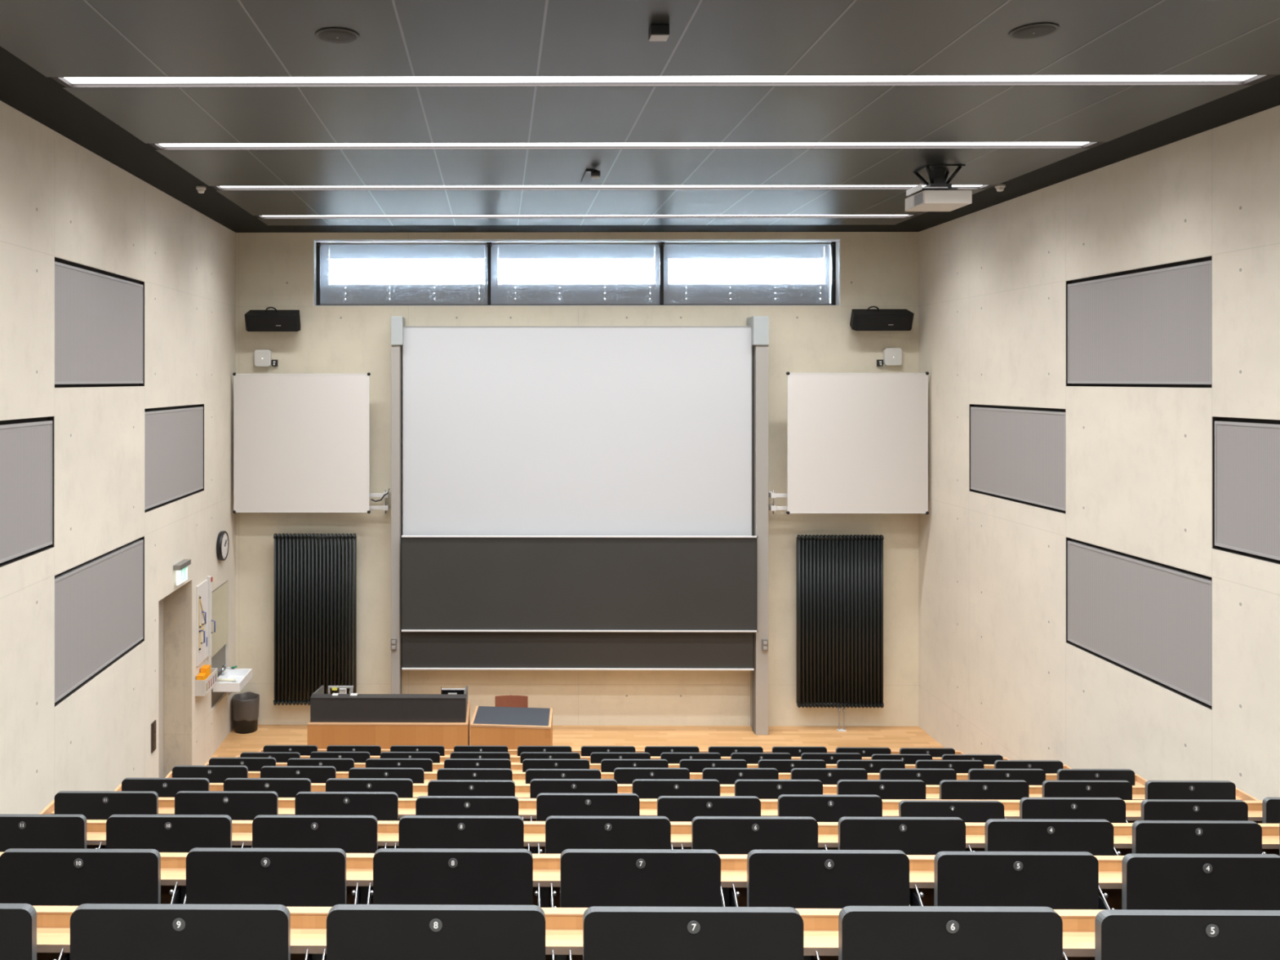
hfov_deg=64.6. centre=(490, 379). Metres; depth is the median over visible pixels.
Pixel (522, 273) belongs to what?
window pane
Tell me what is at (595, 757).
seat
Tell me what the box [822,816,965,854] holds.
seat
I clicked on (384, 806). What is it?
seat
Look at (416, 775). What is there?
seat
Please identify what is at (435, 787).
seat
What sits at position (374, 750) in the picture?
seat
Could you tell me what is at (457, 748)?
seat
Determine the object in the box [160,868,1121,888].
shelf
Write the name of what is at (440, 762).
shelf
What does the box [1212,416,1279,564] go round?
acoustic panel
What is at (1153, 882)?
seat
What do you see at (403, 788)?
seat
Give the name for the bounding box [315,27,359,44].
ceiling speaker
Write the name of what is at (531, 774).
seat
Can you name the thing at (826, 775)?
seat
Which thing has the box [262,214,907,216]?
diffuser
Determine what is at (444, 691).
monitor
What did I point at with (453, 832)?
seat
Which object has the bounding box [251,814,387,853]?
seat
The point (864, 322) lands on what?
grille
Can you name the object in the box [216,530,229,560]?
wall clock
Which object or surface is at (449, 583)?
chalkboard
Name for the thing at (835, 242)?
window
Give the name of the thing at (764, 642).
switch
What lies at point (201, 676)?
box
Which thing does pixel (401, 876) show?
seat
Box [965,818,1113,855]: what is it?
seat
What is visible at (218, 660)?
splashback
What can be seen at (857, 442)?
whiteboard
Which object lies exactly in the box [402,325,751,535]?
projection screen
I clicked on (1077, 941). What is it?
shelf
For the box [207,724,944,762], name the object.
floor
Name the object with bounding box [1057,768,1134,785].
seat
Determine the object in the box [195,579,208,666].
board
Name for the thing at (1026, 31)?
grille
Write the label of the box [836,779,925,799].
seat
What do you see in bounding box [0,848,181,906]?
seat
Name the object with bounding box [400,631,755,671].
chalkboard
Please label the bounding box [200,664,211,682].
box
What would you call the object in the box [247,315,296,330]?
grille
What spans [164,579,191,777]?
door
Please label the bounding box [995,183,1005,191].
smoke detector
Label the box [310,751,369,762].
seat
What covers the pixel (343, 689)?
camera
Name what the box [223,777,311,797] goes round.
seat
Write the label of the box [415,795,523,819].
seat
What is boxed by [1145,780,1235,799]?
seat
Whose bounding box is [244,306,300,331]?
loudspeaker
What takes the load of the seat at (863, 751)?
attached to the writing desk at (447, 752)
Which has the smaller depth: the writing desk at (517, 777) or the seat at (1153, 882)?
the seat at (1153, 882)
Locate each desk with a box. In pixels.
[0,852,1124,909]
[32,905,1105,959]
[39,797,1262,823]
[86,819,1279,855]
[114,782,1259,800]
[164,771,1147,785]
[204,762,1071,772]
[235,755,1009,763]
[258,748,964,756]
[307,685,470,749]
[470,706,552,749]
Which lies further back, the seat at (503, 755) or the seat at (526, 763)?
the seat at (503, 755)
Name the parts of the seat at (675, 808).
number plate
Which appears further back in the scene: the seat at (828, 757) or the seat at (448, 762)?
the seat at (828, 757)
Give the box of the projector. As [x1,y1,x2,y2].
[905,164,972,211]
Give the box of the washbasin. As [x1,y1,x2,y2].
[213,663,252,695]
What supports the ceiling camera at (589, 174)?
attached to the ceiling
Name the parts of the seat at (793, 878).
swing arm, number plate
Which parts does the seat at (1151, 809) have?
number plate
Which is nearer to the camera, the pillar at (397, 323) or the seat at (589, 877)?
the seat at (589, 877)
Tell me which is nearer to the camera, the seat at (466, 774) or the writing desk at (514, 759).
the seat at (466, 774)
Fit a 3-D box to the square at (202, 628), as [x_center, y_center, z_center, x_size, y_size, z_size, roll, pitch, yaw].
[-3.139,2.828,10.883,0.057,0.223,0.194,0,0,0]
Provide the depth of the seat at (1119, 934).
2.31 m
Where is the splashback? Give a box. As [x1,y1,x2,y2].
[211,644,225,707]
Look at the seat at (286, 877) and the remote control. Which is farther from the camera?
the remote control
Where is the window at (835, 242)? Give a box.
[313,238,840,306]
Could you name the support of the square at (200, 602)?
attached to the board
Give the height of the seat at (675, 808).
0.560 m
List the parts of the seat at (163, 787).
number plate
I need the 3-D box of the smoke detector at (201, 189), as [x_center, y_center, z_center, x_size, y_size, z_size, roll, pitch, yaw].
[-2.747,-1.799,9.440,0.092,0.062,0.092,0,0,0]
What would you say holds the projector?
hanging from the ceiling
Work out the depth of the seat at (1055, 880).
3.17 m
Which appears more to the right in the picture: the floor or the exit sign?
the floor
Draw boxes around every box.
[195,672,207,679]
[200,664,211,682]
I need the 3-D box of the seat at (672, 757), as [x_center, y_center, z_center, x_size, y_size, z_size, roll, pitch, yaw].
[1.709,3.471,8.573,0.566,0.560,0.153,0,0,0]
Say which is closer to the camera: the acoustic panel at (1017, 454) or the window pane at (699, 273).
the acoustic panel at (1017, 454)
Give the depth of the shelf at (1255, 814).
5.08 m
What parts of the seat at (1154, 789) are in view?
number plate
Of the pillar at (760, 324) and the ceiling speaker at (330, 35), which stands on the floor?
the pillar at (760, 324)
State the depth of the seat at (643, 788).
5.83 m
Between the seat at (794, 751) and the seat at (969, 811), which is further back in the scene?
the seat at (794, 751)
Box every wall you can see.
[0,100,235,813]
[235,231,918,726]
[918,105,1279,800]
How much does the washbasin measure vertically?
0.376 m
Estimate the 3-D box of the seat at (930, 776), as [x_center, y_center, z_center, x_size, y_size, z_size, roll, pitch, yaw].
[2.891,2.916,6.800,0.566,0.560,0.153,0,0,0]
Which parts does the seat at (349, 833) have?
number plate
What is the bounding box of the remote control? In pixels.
[350,693,357,696]
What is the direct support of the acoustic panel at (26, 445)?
attached to the wall at (60, 198)
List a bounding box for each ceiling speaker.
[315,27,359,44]
[1008,22,1059,39]
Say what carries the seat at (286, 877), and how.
attached to the writing desk at (359, 866)
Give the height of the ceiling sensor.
0.056 m
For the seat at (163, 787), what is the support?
attached to the writing desk at (522, 790)
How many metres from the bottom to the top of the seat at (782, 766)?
0.560 m
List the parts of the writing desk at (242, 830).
support post, panel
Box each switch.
[391,638,396,650]
[761,639,768,651]
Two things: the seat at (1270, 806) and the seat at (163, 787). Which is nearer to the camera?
the seat at (1270, 806)
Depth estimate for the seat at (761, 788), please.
5.82 m
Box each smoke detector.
[195,186,206,193]
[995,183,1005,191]
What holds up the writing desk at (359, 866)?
on the floor
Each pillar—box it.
[391,316,404,693]
[746,315,768,734]
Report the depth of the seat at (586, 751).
9.38 m
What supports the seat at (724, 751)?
attached to the writing desk at (447, 752)
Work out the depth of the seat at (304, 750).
9.40 m
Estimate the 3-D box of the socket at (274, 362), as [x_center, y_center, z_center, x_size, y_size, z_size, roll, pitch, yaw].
[-2.694,-0.202,12.351,0.093,0.094,0.054,0,0,0]
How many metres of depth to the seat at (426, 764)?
7.61 m
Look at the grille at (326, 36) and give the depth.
5.19 m
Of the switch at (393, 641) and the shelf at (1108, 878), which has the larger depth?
the switch at (393, 641)
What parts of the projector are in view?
mount rail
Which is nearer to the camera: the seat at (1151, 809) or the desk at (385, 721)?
the seat at (1151, 809)
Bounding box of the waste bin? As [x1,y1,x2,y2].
[231,691,259,733]
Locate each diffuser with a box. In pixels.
[64,75,1255,83]
[159,142,1088,146]
[220,185,981,187]
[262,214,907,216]
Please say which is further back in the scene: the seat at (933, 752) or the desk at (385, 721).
the desk at (385, 721)
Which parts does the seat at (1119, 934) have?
number plate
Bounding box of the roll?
[217,678,235,681]
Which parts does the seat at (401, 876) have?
swing arm, number plate, swing arm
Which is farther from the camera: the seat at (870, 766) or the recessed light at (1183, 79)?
the seat at (870, 766)
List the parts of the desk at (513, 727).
panel, panel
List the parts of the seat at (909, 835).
number plate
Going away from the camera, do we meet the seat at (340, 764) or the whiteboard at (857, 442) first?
the seat at (340, 764)
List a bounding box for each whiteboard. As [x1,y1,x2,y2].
[232,372,389,513]
[768,371,928,514]
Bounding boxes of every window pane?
[320,242,487,304]
[491,242,659,304]
[663,241,831,304]
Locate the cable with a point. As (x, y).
(381, 499)
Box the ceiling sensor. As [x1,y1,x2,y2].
[648,24,669,41]
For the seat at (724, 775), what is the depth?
6.74 m
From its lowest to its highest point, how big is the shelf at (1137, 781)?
0.020 m
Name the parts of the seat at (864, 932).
swing arm, number plate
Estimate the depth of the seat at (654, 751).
9.38 m
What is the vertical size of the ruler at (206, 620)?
0.410 m
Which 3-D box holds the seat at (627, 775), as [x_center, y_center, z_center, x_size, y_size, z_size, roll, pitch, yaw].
[1.091,2.916,6.813,0.566,0.560,0.153,0,0,0]
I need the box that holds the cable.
[370,488,390,502]
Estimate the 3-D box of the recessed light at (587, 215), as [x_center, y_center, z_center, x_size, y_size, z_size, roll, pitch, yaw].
[1.054,-1.815,10.992,7.275,0.029,0.212,0,0,0]
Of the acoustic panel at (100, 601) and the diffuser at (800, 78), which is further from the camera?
the acoustic panel at (100, 601)
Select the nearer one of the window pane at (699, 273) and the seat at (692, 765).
the seat at (692, 765)
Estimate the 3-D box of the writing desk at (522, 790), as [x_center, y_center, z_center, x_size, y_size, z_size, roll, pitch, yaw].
[1.119,2.827,5.936,6.745,0.740,0.222,0,0,0]
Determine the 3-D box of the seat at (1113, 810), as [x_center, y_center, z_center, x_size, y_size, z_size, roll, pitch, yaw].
[2.883,2.355,4.994,0.566,0.560,0.153,0,0,0]
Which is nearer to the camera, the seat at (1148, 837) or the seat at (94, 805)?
the seat at (1148, 837)
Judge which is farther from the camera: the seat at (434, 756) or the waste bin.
the waste bin
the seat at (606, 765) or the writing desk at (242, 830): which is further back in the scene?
the seat at (606, 765)
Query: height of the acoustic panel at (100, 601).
0.968 m
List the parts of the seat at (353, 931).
swing arm, number plate, swing arm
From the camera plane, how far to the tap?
11.67 m
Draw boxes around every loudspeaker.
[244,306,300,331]
[849,306,914,330]
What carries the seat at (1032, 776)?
attached to the writing desk at (517, 777)
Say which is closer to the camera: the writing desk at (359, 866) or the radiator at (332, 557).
the writing desk at (359, 866)
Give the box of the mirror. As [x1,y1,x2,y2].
[211,581,227,657]
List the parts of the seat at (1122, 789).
number plate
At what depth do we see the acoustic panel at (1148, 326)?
8.06 m
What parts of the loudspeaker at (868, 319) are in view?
handle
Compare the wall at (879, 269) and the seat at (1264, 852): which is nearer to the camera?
the seat at (1264, 852)
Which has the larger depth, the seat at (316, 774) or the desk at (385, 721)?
the desk at (385, 721)
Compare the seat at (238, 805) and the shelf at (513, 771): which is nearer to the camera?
the seat at (238, 805)
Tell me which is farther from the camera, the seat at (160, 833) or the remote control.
the remote control
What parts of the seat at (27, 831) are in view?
number plate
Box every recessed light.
[50,74,1279,87]
[149,142,1106,150]
[212,184,997,190]
[255,214,919,218]
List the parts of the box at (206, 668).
lid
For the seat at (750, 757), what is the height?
0.560 m
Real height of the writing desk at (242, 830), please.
0.740 m
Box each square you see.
[199,595,206,628]
[199,626,204,650]
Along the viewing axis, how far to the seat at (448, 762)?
7.60 m
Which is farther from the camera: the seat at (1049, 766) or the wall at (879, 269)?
the wall at (879, 269)
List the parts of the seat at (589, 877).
swing arm, number plate, swing arm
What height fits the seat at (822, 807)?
0.560 m
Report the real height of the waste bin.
0.418 m
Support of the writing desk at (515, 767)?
on the floor
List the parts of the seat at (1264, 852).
backrest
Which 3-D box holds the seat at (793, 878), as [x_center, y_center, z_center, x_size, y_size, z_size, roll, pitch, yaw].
[1.079,1.790,3.248,0.566,0.560,0.153,0,0,0]
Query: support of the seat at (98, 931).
attached to the writing desk at (563, 926)
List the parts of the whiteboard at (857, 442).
pivot rod, swivel arm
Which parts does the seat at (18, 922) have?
backrest, swing arm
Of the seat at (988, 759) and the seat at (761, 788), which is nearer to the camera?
the seat at (761, 788)
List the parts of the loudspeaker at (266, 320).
handle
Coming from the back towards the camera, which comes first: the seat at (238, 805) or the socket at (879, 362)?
the socket at (879, 362)
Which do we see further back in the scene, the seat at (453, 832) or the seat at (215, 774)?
the seat at (215, 774)
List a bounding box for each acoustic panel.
[0,416,53,567]
[54,257,144,387]
[54,536,144,706]
[144,404,204,512]
[969,404,1065,513]
[1066,256,1212,387]
[1066,537,1212,710]
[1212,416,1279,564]
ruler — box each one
[205,620,207,658]
[206,575,215,656]
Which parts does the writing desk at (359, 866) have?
support post, support post, support post, panel, support post, support post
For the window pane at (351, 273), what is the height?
0.787 m
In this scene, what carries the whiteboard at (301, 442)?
attached to the wall at (879, 269)
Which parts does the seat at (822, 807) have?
number plate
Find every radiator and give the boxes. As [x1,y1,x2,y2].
[273,533,356,705]
[796,534,884,731]
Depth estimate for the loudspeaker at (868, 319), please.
12.06 m
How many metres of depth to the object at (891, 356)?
12.27 m
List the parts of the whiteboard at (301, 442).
swivel arm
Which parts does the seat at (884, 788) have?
number plate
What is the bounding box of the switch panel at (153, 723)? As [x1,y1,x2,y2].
[151,720,155,753]
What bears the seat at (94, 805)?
attached to the writing desk at (406, 806)
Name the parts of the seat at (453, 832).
number plate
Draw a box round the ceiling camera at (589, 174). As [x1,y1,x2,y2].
[581,168,600,182]
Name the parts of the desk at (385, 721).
panel, panel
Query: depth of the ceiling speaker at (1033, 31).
5.12 m
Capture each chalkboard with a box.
[400,535,757,632]
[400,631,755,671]
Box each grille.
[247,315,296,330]
[318,30,356,43]
[857,315,911,330]
[914,192,922,205]
[1012,25,1055,38]
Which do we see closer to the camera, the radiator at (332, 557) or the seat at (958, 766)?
the seat at (958, 766)
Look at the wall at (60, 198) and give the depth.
8.23 m
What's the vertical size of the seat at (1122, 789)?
0.560 m
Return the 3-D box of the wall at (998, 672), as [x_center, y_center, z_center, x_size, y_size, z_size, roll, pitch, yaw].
[5.469,1.330,4.842,0.450,6.520,14.960,0,0,0]
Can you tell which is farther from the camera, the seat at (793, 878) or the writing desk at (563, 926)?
the seat at (793, 878)
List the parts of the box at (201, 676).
lid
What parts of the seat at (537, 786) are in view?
number plate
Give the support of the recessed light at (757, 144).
in the ceiling
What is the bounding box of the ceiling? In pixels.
[0,0,1279,232]
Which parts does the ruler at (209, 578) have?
blade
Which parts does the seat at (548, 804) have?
number plate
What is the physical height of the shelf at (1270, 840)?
0.020 m
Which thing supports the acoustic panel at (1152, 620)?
attached to the wall at (998, 672)
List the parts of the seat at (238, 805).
number plate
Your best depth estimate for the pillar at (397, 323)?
12.05 m
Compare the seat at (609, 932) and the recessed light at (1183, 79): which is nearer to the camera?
the seat at (609, 932)
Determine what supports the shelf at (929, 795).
attached to the writing desk at (522, 790)
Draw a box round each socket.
[271,360,277,367]
[876,359,884,367]
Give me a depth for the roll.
11.42 m
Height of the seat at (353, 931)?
0.560 m
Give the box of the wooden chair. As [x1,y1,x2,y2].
[495,695,528,707]
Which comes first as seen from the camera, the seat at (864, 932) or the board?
the seat at (864, 932)
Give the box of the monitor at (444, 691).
[441,688,465,693]
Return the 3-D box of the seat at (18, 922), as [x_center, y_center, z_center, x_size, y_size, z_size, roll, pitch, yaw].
[-1.327,1.517,2.403,0.566,0.560,0.153,0,0,0]
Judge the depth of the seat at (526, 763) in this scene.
7.60 m
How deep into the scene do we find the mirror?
11.70 m
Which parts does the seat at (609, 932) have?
swing arm, number plate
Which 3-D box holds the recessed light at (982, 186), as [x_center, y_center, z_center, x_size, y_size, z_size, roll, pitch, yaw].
[1.043,-1.815,9.329,7.275,0.029,0.212,0,0,0]
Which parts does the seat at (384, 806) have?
number plate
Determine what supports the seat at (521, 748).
attached to the writing desk at (447, 752)
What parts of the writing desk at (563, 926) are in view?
support post, support post, panel, support post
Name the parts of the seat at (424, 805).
number plate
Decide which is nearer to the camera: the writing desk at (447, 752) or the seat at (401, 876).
the seat at (401, 876)
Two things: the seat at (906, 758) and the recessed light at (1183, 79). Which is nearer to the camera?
the recessed light at (1183, 79)
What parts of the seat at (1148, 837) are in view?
number plate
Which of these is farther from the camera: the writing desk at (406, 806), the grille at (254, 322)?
the grille at (254, 322)
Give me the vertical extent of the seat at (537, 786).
0.560 m
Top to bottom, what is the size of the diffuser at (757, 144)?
0.004 m
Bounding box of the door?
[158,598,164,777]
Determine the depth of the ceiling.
6.37 m
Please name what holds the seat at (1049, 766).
attached to the writing desk at (515, 767)
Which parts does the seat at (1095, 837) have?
number plate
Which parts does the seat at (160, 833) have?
number plate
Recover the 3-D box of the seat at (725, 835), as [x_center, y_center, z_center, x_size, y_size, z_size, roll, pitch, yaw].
[1.080,2.072,4.134,0.566,0.560,0.153,0,0,0]
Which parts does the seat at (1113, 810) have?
number plate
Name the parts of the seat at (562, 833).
swing arm, number plate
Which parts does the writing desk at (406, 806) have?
panel, panel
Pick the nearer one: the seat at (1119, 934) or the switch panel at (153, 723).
the seat at (1119, 934)
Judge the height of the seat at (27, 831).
0.560 m
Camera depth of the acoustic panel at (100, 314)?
8.14 m
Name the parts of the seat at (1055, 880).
swing arm, number plate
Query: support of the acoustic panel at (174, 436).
attached to the wall at (60, 198)
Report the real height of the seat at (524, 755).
0.560 m
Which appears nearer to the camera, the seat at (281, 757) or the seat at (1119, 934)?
the seat at (1119, 934)
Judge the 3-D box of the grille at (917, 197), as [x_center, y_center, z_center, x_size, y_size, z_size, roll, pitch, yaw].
[3.603,-1.521,8.385,0.003,0.089,0.160,0,0,0]
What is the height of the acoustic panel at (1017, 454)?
0.962 m
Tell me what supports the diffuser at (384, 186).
attached to the recessed light at (982, 186)
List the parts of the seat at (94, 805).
number plate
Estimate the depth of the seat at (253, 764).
7.62 m
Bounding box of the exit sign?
[173,559,191,585]
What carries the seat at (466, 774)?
attached to the writing desk at (517, 777)
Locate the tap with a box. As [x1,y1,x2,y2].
[221,663,232,675]
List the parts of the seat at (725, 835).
number plate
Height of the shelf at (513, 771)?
0.020 m
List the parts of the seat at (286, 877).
number plate, swing arm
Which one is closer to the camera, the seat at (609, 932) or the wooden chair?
the seat at (609, 932)
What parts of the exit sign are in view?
lit plate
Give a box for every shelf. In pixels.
[36,927,1094,956]
[51,807,1262,821]
[86,831,1279,848]
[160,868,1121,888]
[413,791,1243,800]
[424,778,1142,785]
[432,769,600,772]
[440,761,590,763]
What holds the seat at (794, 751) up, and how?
attached to the writing desk at (447, 752)
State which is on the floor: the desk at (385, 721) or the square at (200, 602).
the desk at (385, 721)
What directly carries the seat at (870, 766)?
attached to the writing desk at (515, 767)
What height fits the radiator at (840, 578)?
2.397 m
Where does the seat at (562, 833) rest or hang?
attached to the writing desk at (242, 830)
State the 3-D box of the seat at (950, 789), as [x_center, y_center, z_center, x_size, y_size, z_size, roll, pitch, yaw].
[2.887,2.627,5.886,0.566,0.560,0.153,0,0,0]
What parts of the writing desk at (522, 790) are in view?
panel, panel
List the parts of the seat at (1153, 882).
swing arm, number plate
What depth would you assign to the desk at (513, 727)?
10.26 m
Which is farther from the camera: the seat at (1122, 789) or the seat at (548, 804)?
the seat at (1122, 789)
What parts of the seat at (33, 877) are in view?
number plate, swing arm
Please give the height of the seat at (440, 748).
0.560 m
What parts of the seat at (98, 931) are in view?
number plate, swing arm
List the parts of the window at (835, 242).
guide rail, guide rail, sill rail, guide rail, guide rail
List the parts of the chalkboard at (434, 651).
trim rail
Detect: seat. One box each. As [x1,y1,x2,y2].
[0,813,104,852]
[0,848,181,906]
[0,903,69,959]
[54,791,158,819]
[70,903,311,959]
[106,814,246,852]
[121,777,209,797]
[172,765,248,782]
[174,791,278,820]
[182,847,359,906]
[208,757,275,771]
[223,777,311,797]
[240,751,300,762]
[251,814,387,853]
[260,765,336,782]
[262,745,317,755]
[287,758,354,771]
[294,791,398,820]
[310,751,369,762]
[322,904,554,959]
[325,777,413,798]
[326,745,381,755]
[348,767,424,783]
[365,758,432,771]
[367,848,540,906]
[380,751,439,763]
[390,745,444,755]
[395,815,529,850]
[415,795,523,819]
[427,779,515,796]
[436,768,512,780]
[444,758,511,768]
[450,751,510,759]
[453,745,507,751]
[517,745,571,755]
[520,751,580,763]
[522,759,589,772]
[525,768,600,783]
[529,778,617,798]
[529,792,639,821]
[537,815,672,853]
[549,848,724,907]
[567,906,803,959]
[581,746,635,756]
[590,752,650,763]
[600,759,668,772]
[613,767,689,784]
[631,778,719,798]
[644,746,699,756]
[657,795,760,822]
[660,752,720,763]
[679,759,746,772]
[679,816,817,854]
[702,768,778,784]
[708,746,763,756]
[729,849,910,908]
[730,752,791,764]
[734,779,822,799]
[758,759,826,773]
[772,746,826,756]
[777,794,882,822]
[791,768,867,784]
[800,752,862,764]
[810,906,1062,959]
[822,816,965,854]
[835,746,890,756]
[836,760,905,773]
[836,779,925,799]
[871,754,932,764]
[879,768,956,785]
[898,800,1004,822]
[899,747,955,757]
[911,851,1098,909]
[915,760,983,773]
[939,779,1029,799]
[942,754,1003,764]
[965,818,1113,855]
[968,768,1045,785]
[994,760,1062,773]
[1005,797,1125,822]
[1042,780,1132,799]
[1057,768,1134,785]
[1062,909,1279,959]
[1098,853,1279,910]
[1113,820,1262,855]
[1125,799,1248,822]
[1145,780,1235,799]
[1262,797,1279,823]
[1262,823,1279,856]
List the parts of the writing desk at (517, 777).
panel, panel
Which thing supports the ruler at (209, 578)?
attached to the wall at (60, 198)

